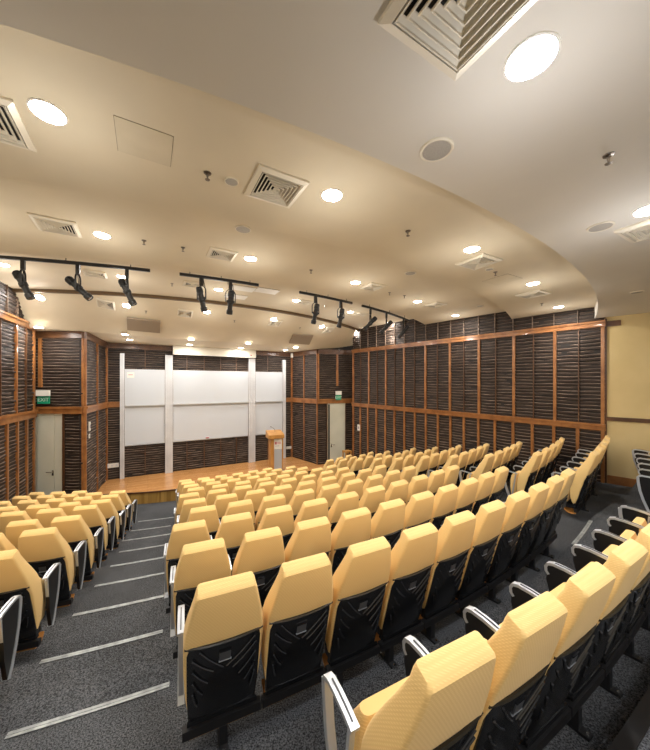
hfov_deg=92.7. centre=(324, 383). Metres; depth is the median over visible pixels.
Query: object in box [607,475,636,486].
baseboard
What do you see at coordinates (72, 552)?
seat cushion
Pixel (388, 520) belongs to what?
seat
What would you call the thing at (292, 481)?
seat
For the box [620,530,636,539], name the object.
seat cushion
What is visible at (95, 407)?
wall
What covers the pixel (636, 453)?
seat
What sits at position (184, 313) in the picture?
ceiling vent
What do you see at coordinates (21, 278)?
spotlight
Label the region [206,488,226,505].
seat
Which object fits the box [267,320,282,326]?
ceiling vent
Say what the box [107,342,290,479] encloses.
wall
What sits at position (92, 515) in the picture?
cushion
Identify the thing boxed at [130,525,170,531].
step nosing
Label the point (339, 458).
seat
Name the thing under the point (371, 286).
ceiling vent
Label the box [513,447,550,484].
seat
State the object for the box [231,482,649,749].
step
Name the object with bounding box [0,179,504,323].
ceiling
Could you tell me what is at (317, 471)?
seat
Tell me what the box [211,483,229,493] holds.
seat
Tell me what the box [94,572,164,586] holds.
step nosing
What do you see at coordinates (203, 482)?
seat
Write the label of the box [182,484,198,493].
seat
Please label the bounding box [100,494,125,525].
cushion
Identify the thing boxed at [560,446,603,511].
seat
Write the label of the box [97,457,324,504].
floor
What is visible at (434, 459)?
seat
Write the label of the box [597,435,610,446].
cushion
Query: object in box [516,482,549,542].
cushion
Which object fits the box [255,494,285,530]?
seat
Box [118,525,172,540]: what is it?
step
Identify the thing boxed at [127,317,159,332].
ceiling panel
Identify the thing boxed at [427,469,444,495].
seat
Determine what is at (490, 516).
cushion
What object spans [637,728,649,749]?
step
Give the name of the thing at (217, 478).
seat
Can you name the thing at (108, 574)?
step
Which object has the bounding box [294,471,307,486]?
seat
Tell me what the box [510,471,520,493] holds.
seat cushion
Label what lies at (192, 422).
whiteboard
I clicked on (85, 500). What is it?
seat
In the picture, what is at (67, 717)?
step nosing
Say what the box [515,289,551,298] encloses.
ceiling vent
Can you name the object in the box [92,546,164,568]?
step
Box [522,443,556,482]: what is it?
seat
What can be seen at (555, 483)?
cushion
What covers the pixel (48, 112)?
recessed light
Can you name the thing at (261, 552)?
cushion
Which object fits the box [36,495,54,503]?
seat
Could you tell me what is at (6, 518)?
seat
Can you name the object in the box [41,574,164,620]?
step
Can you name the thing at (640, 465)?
seat
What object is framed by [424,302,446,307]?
ceiling vent
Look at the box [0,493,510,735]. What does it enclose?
step
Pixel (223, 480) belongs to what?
seat
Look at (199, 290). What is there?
spotlight
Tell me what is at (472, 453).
seat
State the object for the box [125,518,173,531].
step
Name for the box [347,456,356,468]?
seat
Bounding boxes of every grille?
[225,178,236,185]
[236,226,249,232]
[589,223,612,231]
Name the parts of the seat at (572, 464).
arm panel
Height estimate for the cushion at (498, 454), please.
1.027 m
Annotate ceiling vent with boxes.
[0,95,36,151]
[27,212,82,237]
[81,269,107,278]
[95,298,115,310]
[177,309,192,317]
[183,280,198,287]
[206,246,237,261]
[244,163,309,207]
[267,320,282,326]
[295,299,313,304]
[322,326,335,332]
[352,312,368,315]
[360,282,386,290]
[378,0,536,80]
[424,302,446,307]
[455,253,502,269]
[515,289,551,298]
[614,219,649,242]
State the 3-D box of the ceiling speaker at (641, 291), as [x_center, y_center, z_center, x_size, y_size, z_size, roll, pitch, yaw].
[5.901,-1.732,5.863,0.200,0.016,0.200,0,0,-30]
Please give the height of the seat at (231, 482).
1.301 m
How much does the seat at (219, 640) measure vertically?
1.301 m
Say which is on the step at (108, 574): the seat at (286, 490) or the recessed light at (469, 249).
the seat at (286, 490)
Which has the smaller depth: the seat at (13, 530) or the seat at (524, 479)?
the seat at (13, 530)
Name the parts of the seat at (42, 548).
number plate, armrest, arm panel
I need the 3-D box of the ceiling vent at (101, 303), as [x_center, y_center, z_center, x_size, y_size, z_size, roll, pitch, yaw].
[-6.510,-2.369,9.213,0.478,0.241,0.434,0,0,-27]
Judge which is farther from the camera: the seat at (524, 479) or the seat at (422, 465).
the seat at (422, 465)
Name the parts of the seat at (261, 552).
number plate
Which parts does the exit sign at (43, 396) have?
sign plate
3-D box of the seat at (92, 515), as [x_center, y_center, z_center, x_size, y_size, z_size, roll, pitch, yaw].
[-4.527,2.915,6.019,0.596,1.301,0.656,0,0,-17]
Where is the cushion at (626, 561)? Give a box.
[597,538,647,624]
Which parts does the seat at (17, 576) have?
armrest, arm panel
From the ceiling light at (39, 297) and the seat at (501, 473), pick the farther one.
the ceiling light at (39, 297)
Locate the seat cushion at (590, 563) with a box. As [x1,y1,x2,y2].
[577,562,593,572]
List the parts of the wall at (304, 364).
post, post, slat panel, slat panel, post, post, rail, rail, slat panel, slat panel, post, post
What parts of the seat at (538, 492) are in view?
leg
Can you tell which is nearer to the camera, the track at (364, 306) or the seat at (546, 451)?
the seat at (546, 451)
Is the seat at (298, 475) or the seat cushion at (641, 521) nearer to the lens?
the seat cushion at (641, 521)
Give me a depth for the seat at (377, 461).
10.22 m
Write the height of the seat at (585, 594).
1.301 m
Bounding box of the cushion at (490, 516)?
[458,500,505,589]
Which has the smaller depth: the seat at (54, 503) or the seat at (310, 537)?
the seat at (310, 537)
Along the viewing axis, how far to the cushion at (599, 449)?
6.23 m
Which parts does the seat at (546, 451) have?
arm panel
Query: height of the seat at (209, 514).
1.301 m
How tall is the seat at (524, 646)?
1.204 m
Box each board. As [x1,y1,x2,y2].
[224,293,247,299]
[232,284,255,291]
[254,287,279,294]
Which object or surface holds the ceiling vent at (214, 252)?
in the ceiling at (283, 259)
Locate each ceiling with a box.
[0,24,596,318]
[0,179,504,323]
[0,253,412,328]
[15,293,356,351]
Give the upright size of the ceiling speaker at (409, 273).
0.016 m
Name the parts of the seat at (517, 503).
leg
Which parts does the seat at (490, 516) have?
leg, number plate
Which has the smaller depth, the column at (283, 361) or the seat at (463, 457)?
the seat at (463, 457)
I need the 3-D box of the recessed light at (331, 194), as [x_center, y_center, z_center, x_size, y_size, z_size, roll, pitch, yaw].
[0.076,-2.045,3.362,0.237,0.010,0.237,0,0,-30]
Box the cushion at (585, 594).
[545,562,615,674]
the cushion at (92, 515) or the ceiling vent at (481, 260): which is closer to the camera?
the ceiling vent at (481, 260)
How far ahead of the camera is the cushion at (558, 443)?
7.90 m
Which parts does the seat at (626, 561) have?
arm panel, armrest, leg, number plate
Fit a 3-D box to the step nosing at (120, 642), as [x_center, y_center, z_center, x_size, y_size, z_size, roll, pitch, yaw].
[-2.323,2.767,3.271,1.090,0.008,0.058,0,0,-21]
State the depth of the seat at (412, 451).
11.83 m
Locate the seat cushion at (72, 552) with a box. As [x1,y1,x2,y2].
[72,552,75,584]
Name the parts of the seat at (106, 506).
armrest, arm panel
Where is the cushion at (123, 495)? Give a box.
[109,490,131,519]
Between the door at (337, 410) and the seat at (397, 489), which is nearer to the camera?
the seat at (397, 489)
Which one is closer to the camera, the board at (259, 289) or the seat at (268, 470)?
the board at (259, 289)
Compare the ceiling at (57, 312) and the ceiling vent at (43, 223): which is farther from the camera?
the ceiling at (57, 312)
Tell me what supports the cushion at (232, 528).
on the seat at (232, 528)
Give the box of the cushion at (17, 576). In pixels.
[0,549,42,628]
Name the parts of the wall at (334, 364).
post, slat panel, rail, rail, slat panel, post, slat panel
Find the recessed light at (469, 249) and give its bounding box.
[463,246,479,252]
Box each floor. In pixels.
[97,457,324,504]
[131,501,175,521]
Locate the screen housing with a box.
[173,345,255,357]
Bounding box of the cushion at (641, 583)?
[630,523,649,592]
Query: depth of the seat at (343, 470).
8.29 m
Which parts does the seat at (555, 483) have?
leg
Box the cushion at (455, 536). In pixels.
[422,510,475,607]
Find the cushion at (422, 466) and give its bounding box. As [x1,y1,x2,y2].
[415,455,429,475]
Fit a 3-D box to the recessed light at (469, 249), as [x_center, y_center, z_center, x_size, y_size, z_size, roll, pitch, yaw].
[2.229,-2.045,4.707,0.237,0.010,0.237,0,0,-30]
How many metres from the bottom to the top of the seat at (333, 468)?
1.301 m
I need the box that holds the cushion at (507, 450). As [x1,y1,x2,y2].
[500,447,510,466]
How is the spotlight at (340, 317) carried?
hanging from the track at (300, 292)
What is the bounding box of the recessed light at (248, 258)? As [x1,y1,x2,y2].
[244,256,256,260]
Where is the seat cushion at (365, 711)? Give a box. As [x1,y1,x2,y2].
[353,676,408,749]
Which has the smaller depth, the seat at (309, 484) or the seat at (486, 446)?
the seat at (309, 484)
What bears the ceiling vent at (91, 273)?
in the ceiling at (40, 275)
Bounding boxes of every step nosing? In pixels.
[4,681,169,739]
[39,629,162,664]
[72,595,163,616]
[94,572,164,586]
[110,557,163,566]
[119,544,164,552]
[122,533,170,540]
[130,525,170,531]
[138,517,173,521]
[571,520,592,544]
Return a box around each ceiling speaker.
[224,176,238,186]
[235,225,250,233]
[405,271,415,275]
[420,137,453,161]
[586,221,614,232]
[630,290,644,293]
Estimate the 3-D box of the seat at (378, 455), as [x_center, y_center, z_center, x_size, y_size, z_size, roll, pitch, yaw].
[1.853,3.269,12.052,0.651,1.204,0.563,0,0,42]
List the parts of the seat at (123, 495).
armrest, arm panel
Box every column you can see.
[120,353,124,478]
[165,355,172,472]
[248,359,254,462]
[282,360,285,457]
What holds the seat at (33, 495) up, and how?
on the floor at (149, 511)
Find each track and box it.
[0,255,149,271]
[179,272,258,286]
[299,291,352,303]
[361,304,408,320]
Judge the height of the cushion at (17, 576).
1.027 m
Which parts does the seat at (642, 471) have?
arm panel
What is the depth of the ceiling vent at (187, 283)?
8.04 m
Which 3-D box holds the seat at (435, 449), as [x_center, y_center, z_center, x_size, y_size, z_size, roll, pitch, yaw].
[3.736,2.866,11.293,0.656,1.204,0.596,0,0,40]
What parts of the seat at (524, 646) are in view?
arm panel, armrest, number plate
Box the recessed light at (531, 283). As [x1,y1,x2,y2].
[526,282,539,285]
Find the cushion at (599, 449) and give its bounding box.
[594,446,603,468]
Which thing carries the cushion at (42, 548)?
on the seat at (42, 548)
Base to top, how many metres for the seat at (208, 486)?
1.204 m
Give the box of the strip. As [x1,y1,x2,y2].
[107,463,118,467]
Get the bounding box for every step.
[0,481,631,749]
[0,482,510,669]
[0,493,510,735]
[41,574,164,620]
[71,558,164,589]
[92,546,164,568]
[106,535,169,552]
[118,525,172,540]
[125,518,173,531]
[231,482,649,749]
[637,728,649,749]
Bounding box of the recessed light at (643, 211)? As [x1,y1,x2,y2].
[632,204,649,216]
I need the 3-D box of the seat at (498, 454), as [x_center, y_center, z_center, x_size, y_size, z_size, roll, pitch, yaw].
[4.153,2.317,7.924,0.563,1.301,0.651,0,0,-42]
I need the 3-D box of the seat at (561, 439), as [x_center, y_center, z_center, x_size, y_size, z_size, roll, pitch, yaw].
[6.275,2.071,8.661,0.656,1.204,0.596,0,0,42]
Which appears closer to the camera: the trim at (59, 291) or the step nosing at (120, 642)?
the step nosing at (120, 642)
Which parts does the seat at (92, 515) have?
armrest, arm panel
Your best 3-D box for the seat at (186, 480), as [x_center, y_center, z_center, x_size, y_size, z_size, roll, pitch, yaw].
[-4.607,3.725,10.196,0.563,1.301,0.656,0,0,-23]
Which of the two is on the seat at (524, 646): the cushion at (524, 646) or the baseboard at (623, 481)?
the cushion at (524, 646)
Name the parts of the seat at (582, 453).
arm panel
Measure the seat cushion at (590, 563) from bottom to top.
0.485 m
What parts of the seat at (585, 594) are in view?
arm panel, armrest, number plate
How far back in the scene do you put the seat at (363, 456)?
12.62 m
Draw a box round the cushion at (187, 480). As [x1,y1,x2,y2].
[177,479,191,492]
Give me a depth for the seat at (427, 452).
10.60 m
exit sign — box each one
[36,390,49,403]
[335,391,341,399]
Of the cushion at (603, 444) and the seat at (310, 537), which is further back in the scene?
the cushion at (603, 444)
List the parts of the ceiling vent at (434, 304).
frame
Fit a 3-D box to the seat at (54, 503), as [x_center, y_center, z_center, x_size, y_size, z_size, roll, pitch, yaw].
[-6.334,3.318,7.464,0.563,1.301,0.651,0,0,-11]
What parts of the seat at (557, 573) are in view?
arm panel, armrest, leg, number plate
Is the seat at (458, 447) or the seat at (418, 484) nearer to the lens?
the seat at (418, 484)
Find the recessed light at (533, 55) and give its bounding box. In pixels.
[503,30,561,82]
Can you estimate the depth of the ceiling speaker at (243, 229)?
4.63 m
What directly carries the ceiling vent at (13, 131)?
in the ceiling at (380, 201)
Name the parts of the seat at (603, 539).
arm panel, armrest, leg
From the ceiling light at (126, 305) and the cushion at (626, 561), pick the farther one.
the ceiling light at (126, 305)
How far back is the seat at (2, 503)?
7.03 m
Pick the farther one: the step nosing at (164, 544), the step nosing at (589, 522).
the step nosing at (164, 544)
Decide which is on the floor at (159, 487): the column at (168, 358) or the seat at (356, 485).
the column at (168, 358)
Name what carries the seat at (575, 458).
on the step at (154, 721)
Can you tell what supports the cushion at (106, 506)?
on the seat at (106, 506)
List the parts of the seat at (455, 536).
leg, number plate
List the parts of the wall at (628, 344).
rail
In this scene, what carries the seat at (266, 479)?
on the step at (160, 540)
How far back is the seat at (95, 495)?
8.17 m
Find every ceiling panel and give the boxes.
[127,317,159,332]
[289,334,312,344]
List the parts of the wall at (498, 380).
post, post, slat panel, slat panel, post, slat panel, slat panel, slat panel, post, post, slat panel, slat panel, post, slat panel, slat panel, slat panel, post, post, slat panel, slat panel, slat panel, post, slat panel, slat panel, post, post, slat panel, slat panel, slat panel, post, post, slat panel, slat panel, post, post, slat panel, slat panel, slat panel, post, slat panel, slat panel, post, post, slat panel, slat panel, slat panel, post, slat panel, slat panel, rail, rail, post, post, slat panel, slat panel, post, post, slat panel, slat panel, slat panel, post, post, slat panel, slat panel, post, slat panel, slat panel, slat panel, post, post, slat panel, slat panel, post, slat panel, slat panel, slat panel, post, post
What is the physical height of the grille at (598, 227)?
0.012 m
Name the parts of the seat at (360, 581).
leg, number plate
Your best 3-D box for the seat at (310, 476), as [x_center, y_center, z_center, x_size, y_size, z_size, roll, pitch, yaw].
[-0.558,2.915,7.942,0.563,1.301,0.651,0,0,-34]
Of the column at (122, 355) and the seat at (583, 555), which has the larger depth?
the column at (122, 355)
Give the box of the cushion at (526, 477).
[517,451,542,491]
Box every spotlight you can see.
[12,260,35,299]
[65,264,92,300]
[118,269,136,305]
[196,278,207,311]
[225,282,235,314]
[311,296,319,323]
[337,301,344,327]
[362,309,376,330]
[379,313,392,334]
[397,319,408,338]
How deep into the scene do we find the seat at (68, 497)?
8.05 m
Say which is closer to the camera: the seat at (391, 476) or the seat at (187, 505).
the seat at (187, 505)
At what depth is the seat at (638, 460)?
6.28 m
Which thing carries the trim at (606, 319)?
attached to the wall at (498, 380)
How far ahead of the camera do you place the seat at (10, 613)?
2.70 m
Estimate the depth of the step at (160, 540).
7.32 m
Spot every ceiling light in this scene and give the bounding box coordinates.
[35,294,44,300]
[122,303,130,307]
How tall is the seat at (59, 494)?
1.204 m
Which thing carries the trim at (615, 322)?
attached to the wall at (628, 344)
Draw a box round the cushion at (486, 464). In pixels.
[472,453,494,479]
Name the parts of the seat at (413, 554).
leg, number plate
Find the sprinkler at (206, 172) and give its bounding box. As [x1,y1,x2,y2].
[204,170,210,180]
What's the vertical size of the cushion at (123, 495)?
1.027 m
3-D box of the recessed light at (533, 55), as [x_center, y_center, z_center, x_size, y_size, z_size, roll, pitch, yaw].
[1.099,-1.735,1.655,0.260,0.010,0.260,0,0,-30]
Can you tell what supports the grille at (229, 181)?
attached to the ceiling speaker at (230, 181)
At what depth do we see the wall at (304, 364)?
15.88 m
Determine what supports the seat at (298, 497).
on the step at (87, 598)
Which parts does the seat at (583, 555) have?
armrest, arm panel, leg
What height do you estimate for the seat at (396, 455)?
1.204 m
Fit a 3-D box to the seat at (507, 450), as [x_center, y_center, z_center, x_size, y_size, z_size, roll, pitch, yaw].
[4.574,2.268,8.302,0.563,1.204,0.651,0,0,-44]
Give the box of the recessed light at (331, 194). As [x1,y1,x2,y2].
[321,188,342,201]
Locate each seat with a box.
[0,501,12,506]
[0,506,19,513]
[0,511,31,534]
[0,533,15,550]
[0,549,60,652]
[0,595,21,680]
[5,519,43,548]
[12,496,31,505]
[17,499,39,510]
[17,527,86,609]
[25,504,50,518]
[28,492,44,499]
[35,508,66,527]
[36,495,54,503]
[45,498,65,507]
[49,491,65,497]
[50,515,103,583]
[58,501,81,515]
[60,493,78,501]
[71,490,87,496]
[72,496,92,505]
[72,504,115,561]
[85,492,102,499]
[89,499,125,549]
[100,494,131,538]
[109,490,136,530]
[164,520,209,613]
[170,538,230,658]
[174,492,199,523]
[176,479,191,506]
[177,481,194,498]
[177,498,206,523]
[177,571,262,749]
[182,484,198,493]
[187,487,205,498]
[187,505,219,538]
[196,477,209,486]
[200,479,214,487]
[204,481,220,496]
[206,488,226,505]
[210,512,254,575]
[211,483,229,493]
[214,493,237,521]
[215,475,226,480]
[219,499,254,529]
[220,476,233,483]
[227,478,240,493]
[228,526,284,606]
[232,472,242,478]
[232,480,250,492]
[233,485,251,500]
[238,473,250,480]
[244,488,265,516]
[246,475,259,489]
[247,470,258,475]
[253,477,270,489]
[255,471,266,477]
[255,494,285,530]
[257,505,293,550]
[257,552,332,707]
[258,481,275,495]
[262,467,272,473]
[264,472,277,481]
[271,468,281,474]
[271,484,292,504]
[275,474,289,485]
[280,477,296,492]
[281,469,293,477]
[285,466,295,473]
[285,516,330,561]
[288,488,314,520]
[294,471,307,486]
[294,498,328,529]
[296,466,307,472]
[296,480,315,498]
[300,474,316,486]
[310,467,322,479]
[316,470,333,487]
[316,476,336,497]
[316,483,339,510]
[322,459,333,471]
[322,536,390,693]
[322,631,495,749]
[325,464,336,475]
[328,491,358,532]
[329,507,370,575]
[334,457,343,464]
[335,467,349,481]
[337,458,346,469]
[337,472,354,492]
[340,478,362,500]
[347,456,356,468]
[350,458,363,477]
[355,468,371,484]
[358,457,381,472]
[359,454,365,461]
[359,485,385,518]
[362,455,373,468]
[362,474,382,495]
[370,498,404,549]
[372,464,386,478]
[373,453,381,459]
[375,522,437,668]
[382,451,389,460]
[382,455,392,471]
[383,469,400,492]
[385,479,408,503]
[386,457,403,472]
[392,452,401,462]
[395,510,475,644]
[400,465,415,482]
[400,491,433,535]
[401,450,408,460]
[401,454,413,470]
[401,455,429,475]
[402,591,567,749]
[405,474,427,506]
[409,448,415,455]
[413,452,422,465]
[423,449,430,456]
[426,453,439,475]
[427,454,458,477]
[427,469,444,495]
[430,446,437,456]
[430,484,458,530]
[436,450,447,469]
[438,451,468,486]
[443,465,459,485]
[446,447,455,461]
[453,477,478,514]
[454,445,461,455]
[454,500,505,618]
[459,453,494,481]
[462,448,476,479]
[463,562,615,749]
[470,450,503,472]
[471,471,494,514]
[473,446,483,466]
[479,447,510,466]
[480,443,489,462]
[483,490,530,603]
[488,466,508,502]
[503,444,517,491]
[503,475,563,571]
[505,451,542,495]
[506,482,549,582]
[507,441,521,482]
[509,538,647,742]
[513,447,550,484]
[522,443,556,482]
[528,468,575,558]
[529,440,561,483]
[538,437,564,477]
[544,523,649,698]
[551,450,599,513]
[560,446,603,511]
[567,442,607,496]
[571,544,649,663]
[572,438,609,495]
[575,435,610,481]
[591,529,649,630]
[607,505,649,535]
[632,449,649,470]
[636,458,649,468]
[636,475,649,511]
[637,463,649,468]
[638,468,649,475]
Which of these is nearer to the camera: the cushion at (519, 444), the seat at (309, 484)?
the seat at (309, 484)
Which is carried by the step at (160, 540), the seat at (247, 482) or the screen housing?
the seat at (247, 482)
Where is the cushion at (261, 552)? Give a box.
[232,526,284,575]
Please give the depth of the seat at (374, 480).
6.27 m
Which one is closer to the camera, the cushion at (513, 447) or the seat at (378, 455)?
the cushion at (513, 447)
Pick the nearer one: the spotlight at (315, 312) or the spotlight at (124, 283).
the spotlight at (124, 283)
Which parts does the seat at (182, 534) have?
armrest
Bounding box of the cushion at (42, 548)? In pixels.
[17,527,73,589]
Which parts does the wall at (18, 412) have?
slat panel, slat panel, post, post, slat panel, slat panel, slat panel, post, post, post, rail, rail, slat panel, slat panel, slat panel, post, slat panel, post, post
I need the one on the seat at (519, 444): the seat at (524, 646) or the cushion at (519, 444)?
the cushion at (519, 444)
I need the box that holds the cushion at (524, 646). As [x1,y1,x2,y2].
[470,591,567,749]
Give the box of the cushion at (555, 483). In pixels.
[540,475,563,515]
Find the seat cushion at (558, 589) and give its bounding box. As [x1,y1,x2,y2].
[550,582,565,596]
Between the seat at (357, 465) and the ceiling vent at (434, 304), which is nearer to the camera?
the ceiling vent at (434, 304)
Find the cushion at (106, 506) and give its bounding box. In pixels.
[89,499,118,538]
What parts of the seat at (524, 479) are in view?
armrest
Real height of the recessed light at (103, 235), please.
0.010 m
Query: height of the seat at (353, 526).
1.301 m
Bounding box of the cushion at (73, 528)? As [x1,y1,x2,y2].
[50,515,93,567]
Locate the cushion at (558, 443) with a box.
[552,440,561,460]
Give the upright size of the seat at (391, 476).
1.301 m
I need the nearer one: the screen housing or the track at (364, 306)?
the track at (364, 306)
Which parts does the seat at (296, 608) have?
number plate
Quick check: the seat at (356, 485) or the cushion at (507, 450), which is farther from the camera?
the cushion at (507, 450)
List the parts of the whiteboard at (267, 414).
frame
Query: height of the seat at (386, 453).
1.301 m
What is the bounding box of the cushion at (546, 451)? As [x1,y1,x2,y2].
[533,447,550,484]
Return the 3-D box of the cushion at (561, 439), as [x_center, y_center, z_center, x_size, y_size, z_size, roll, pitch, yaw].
[6.377,1.983,8.568,0.380,1.027,0.518,0,0,42]
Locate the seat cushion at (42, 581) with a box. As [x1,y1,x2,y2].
[39,577,45,621]
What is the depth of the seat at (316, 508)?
4.42 m
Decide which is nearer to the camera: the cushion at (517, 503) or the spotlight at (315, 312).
the cushion at (517, 503)
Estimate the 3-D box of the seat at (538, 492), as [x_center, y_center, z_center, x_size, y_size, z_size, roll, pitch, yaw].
[2.538,1.924,4.130,0.563,1.301,0.651,0,0,-35]
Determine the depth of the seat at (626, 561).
2.07 m
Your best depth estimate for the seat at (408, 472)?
6.94 m
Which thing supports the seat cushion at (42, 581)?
on the seat at (17, 576)
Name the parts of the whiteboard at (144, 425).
frame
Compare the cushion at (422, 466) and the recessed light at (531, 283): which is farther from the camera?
the cushion at (422, 466)
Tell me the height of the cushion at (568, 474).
1.027 m
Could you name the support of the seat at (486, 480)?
on the step at (34, 693)
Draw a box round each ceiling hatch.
[113,115,173,166]
[482,274,521,284]
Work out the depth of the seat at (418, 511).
4.13 m
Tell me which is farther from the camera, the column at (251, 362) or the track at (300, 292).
the column at (251, 362)
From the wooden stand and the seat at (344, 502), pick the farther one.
the wooden stand
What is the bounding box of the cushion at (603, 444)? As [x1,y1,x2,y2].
[598,442,607,463]
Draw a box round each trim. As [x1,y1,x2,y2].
[12,288,358,330]
[605,319,606,482]
[607,320,620,326]
[607,685,649,749]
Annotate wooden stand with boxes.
[342,450,351,457]
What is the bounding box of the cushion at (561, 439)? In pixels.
[557,437,564,454]
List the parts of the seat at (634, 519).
arm panel, armrest, armrest, arm panel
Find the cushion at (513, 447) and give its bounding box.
[507,444,517,463]
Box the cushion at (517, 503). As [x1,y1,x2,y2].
[487,490,530,573]
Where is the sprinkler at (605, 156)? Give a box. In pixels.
[602,151,614,165]
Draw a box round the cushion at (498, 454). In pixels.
[491,450,503,471]
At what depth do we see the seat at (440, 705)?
1.24 m
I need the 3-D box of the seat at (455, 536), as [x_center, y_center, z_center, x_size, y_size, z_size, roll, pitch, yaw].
[1.168,1.924,3.248,0.563,1.301,0.651,0,0,-30]
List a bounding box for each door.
[36,414,64,494]
[326,403,345,462]
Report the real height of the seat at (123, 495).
1.301 m
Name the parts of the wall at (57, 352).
post, slat panel, rail, rail, slat panel, post, post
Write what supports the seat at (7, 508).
on the step at (160, 540)
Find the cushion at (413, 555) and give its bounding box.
[378,522,437,628]
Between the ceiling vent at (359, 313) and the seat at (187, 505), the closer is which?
the seat at (187, 505)
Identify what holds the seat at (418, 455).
on the step at (115, 558)
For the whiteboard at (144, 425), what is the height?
1.805 m
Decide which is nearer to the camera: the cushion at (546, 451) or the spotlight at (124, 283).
the spotlight at (124, 283)
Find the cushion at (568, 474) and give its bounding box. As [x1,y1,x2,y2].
[555,468,575,505]
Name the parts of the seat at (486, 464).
armrest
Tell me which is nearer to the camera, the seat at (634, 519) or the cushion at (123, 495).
the seat at (634, 519)
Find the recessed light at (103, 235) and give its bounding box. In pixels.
[93,231,110,238]
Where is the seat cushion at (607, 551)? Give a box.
[602,544,617,555]
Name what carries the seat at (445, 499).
on the step at (34, 693)
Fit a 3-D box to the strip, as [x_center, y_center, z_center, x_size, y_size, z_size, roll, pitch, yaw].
[-8.767,3.359,12.770,0.460,0.170,0.044,0,0,-30]
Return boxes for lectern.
[266,426,283,470]
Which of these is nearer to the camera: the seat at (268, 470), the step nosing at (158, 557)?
the step nosing at (158, 557)
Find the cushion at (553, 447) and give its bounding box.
[546,443,556,465]
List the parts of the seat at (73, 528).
armrest, arm panel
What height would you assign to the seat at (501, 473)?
1.301 m
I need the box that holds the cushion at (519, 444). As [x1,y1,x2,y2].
[513,441,521,459]
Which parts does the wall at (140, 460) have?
post, slat panel, slat panel, rail, slat panel, slat panel, post, slat panel, slat panel, slat panel, slat panel, slat panel, slat panel, rail, slat panel, slat panel, slat panel, slat panel, slat panel, slat panel, slat panel, slat panel, slat panel, slat panel, slat panel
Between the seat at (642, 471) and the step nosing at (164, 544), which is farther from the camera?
the step nosing at (164, 544)
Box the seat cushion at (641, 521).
[632,517,646,531]
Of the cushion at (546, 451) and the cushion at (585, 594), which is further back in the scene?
the cushion at (546, 451)
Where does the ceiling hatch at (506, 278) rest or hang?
attached to the ceiling at (380, 201)
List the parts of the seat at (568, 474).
leg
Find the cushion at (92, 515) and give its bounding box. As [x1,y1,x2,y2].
[72,504,107,549]
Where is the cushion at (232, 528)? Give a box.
[215,512,254,547]
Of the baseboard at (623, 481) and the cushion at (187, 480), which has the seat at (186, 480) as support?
the cushion at (187, 480)
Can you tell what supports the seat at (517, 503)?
on the step at (154, 721)
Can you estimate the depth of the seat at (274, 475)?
9.27 m
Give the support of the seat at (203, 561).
on the step at (34, 693)
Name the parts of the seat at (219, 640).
armrest, leg, number plate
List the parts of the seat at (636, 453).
arm panel, arm panel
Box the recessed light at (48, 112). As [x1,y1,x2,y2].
[26,98,67,125]
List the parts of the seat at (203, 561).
armrest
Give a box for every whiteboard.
[125,369,164,405]
[125,405,164,445]
[173,370,248,404]
[173,403,247,441]
[255,372,282,402]
[255,402,281,434]
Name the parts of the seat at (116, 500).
armrest, arm panel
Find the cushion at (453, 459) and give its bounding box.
[442,454,458,470]
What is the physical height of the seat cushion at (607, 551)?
0.485 m
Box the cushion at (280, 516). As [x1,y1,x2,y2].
[257,505,293,535]
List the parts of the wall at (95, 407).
post, post, slat panel, slat panel, rail, rail, post, post, slat panel, slat panel, post, post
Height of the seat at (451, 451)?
1.301 m
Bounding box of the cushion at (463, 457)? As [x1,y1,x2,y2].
[457,451,468,467]
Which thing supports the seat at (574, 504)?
on the step at (154, 721)
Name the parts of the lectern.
panel, sign panel, panel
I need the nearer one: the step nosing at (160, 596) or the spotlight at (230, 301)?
the step nosing at (160, 596)
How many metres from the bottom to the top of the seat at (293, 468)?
1.301 m
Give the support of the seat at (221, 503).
on the step at (108, 574)
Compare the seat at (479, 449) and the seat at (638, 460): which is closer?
the seat at (638, 460)
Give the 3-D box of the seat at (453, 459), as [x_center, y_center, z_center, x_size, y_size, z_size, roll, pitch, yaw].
[3.193,2.467,8.313,0.563,1.204,0.656,0,0,-41]
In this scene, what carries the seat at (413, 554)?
on the step at (154, 721)
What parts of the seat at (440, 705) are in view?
armrest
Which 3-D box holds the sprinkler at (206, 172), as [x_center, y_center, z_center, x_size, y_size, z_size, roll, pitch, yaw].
[-1.142,-2.015,3.012,0.072,0.070,0.072,0,0,-30]
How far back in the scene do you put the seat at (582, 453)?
7.77 m
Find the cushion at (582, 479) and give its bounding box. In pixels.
[570,450,599,503]
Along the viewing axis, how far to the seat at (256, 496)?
6.02 m
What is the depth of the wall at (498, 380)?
10.41 m
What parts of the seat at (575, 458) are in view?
arm panel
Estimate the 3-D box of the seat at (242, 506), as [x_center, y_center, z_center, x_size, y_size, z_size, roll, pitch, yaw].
[-1.478,2.467,5.162,0.563,1.204,0.651,0,0,-26]
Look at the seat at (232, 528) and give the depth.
3.95 m
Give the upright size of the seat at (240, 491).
1.301 m
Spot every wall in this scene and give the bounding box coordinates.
[0,281,37,503]
[36,331,83,493]
[79,331,108,492]
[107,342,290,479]
[291,349,317,464]
[318,346,352,464]
[351,307,605,482]
[606,312,649,478]
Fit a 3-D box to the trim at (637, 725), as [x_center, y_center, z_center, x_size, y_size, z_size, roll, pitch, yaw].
[5.061,2.170,4.754,12.147,0.056,0.967,0,0,-42]

